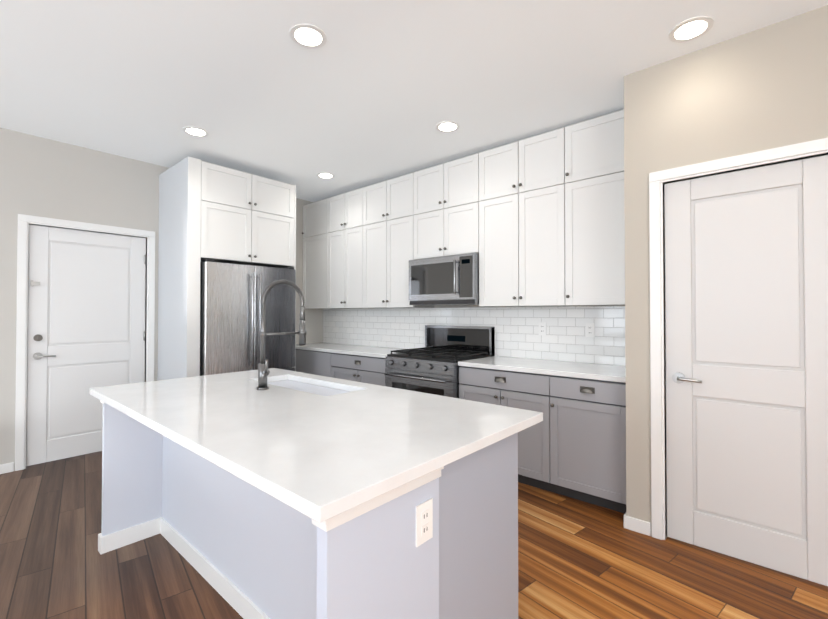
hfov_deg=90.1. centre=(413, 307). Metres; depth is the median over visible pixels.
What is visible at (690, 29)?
recessed light
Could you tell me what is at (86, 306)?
entry door
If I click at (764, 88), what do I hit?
wall
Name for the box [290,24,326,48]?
recessed light
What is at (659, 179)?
door frame
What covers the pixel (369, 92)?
ceiling
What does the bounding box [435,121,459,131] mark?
recessed light
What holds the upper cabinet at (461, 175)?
attached to the wall at (450, 306)
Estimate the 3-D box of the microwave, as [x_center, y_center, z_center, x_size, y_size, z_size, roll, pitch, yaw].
[0.362,-0.260,4.104,0.787,0.457,0.459,-1,-1,41]
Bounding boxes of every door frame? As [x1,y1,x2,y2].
[15,214,154,470]
[649,138,827,539]
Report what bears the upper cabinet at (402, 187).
attached to the wall at (450, 306)
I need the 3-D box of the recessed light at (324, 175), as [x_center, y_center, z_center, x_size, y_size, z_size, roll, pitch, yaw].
[-0.982,-1.470,4.589,0.195,0.009,0.195,0,-1,-4]
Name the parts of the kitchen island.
kitchen island top, electrical outlet panel on the kitchen island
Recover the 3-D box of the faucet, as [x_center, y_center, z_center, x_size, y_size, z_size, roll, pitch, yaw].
[-0.730,0.141,2.341,0.114,0.611,0.306,-1,-1,41]
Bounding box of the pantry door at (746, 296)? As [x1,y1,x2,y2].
[664,155,827,585]
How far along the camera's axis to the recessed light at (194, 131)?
3.46 m
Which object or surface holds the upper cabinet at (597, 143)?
attached to the wall at (450, 306)
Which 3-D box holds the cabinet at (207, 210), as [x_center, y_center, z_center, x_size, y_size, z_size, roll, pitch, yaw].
[-1.996,0.001,4.469,0.780,2.775,1.137,-1,-1,41]
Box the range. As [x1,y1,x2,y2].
[384,325,494,397]
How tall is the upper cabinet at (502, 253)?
1.418 m
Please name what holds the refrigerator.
on the floor
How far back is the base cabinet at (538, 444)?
3.13 m
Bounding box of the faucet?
[257,279,305,389]
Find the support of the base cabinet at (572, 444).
on the floor
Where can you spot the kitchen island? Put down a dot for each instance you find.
(244, 549)
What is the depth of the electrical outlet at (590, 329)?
3.43 m
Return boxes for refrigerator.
[200,259,295,375]
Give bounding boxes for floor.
[0,451,827,618]
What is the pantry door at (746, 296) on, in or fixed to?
in the wall at (764, 88)
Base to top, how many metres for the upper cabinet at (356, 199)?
1.418 m
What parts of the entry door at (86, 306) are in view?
entry door handle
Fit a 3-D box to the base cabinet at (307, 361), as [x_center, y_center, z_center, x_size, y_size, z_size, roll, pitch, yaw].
[-1.097,0.959,5.274,1.050,0.880,0.628,-1,-1,41]
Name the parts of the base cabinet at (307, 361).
left panel of the base cabinet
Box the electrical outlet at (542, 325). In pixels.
[538,322,545,334]
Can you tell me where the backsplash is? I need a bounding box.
[323,306,625,365]
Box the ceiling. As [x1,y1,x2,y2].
[0,0,827,201]
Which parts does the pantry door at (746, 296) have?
pantry door handle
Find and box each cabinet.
[157,156,295,380]
[295,349,331,376]
[303,197,330,308]
[331,192,346,308]
[332,353,386,385]
[347,186,366,308]
[367,179,390,307]
[391,172,433,307]
[415,163,442,259]
[443,153,478,255]
[459,366,558,493]
[477,138,526,306]
[527,125,574,306]
[559,376,625,512]
[571,109,624,305]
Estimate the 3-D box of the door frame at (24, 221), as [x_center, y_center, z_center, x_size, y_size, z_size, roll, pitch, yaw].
[-3.060,0.294,3.913,0.116,2.174,1.030,-1,-1,41]
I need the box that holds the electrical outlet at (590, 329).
[586,323,594,336]
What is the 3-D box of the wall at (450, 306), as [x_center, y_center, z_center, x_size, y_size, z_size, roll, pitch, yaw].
[0.305,-0.066,4.553,4.128,2.910,0.120,-1,-1,41]
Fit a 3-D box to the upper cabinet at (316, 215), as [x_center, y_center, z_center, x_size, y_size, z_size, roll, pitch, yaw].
[-1.169,-0.697,5.545,0.611,1.418,0.348,-1,-1,41]
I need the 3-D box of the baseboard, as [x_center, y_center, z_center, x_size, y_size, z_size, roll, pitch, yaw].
[-4.728,1.317,1.933,0.014,0.078,4.115,-1,-1,41]
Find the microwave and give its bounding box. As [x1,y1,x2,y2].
[409,253,478,304]
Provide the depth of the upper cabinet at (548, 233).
3.32 m
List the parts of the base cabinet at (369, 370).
left base cabinet handle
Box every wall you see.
[0,128,323,470]
[336,305,620,365]
[624,5,827,539]
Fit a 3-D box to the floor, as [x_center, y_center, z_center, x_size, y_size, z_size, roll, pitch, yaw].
[-0.896,1.390,0.664,7.682,0.100,7.517,-1,-1,41]
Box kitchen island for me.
[89,368,542,618]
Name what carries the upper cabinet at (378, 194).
attached to the wall at (450, 306)
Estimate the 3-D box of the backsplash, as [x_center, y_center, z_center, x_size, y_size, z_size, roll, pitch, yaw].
[0.261,0.236,4.500,4.122,0.473,0.008,-1,-1,41]
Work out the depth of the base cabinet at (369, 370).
4.40 m
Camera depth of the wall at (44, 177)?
3.73 m
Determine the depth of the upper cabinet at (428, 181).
4.16 m
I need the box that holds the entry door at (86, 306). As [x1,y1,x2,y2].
[26,224,145,465]
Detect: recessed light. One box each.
[183,126,208,136]
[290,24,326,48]
[317,172,334,178]
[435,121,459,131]
[669,16,713,42]
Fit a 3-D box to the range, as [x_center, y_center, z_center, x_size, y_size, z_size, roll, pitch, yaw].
[0.231,0.783,4.019,0.827,1.200,0.740,-1,-1,41]
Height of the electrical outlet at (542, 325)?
0.116 m
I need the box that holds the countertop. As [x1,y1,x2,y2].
[296,343,625,382]

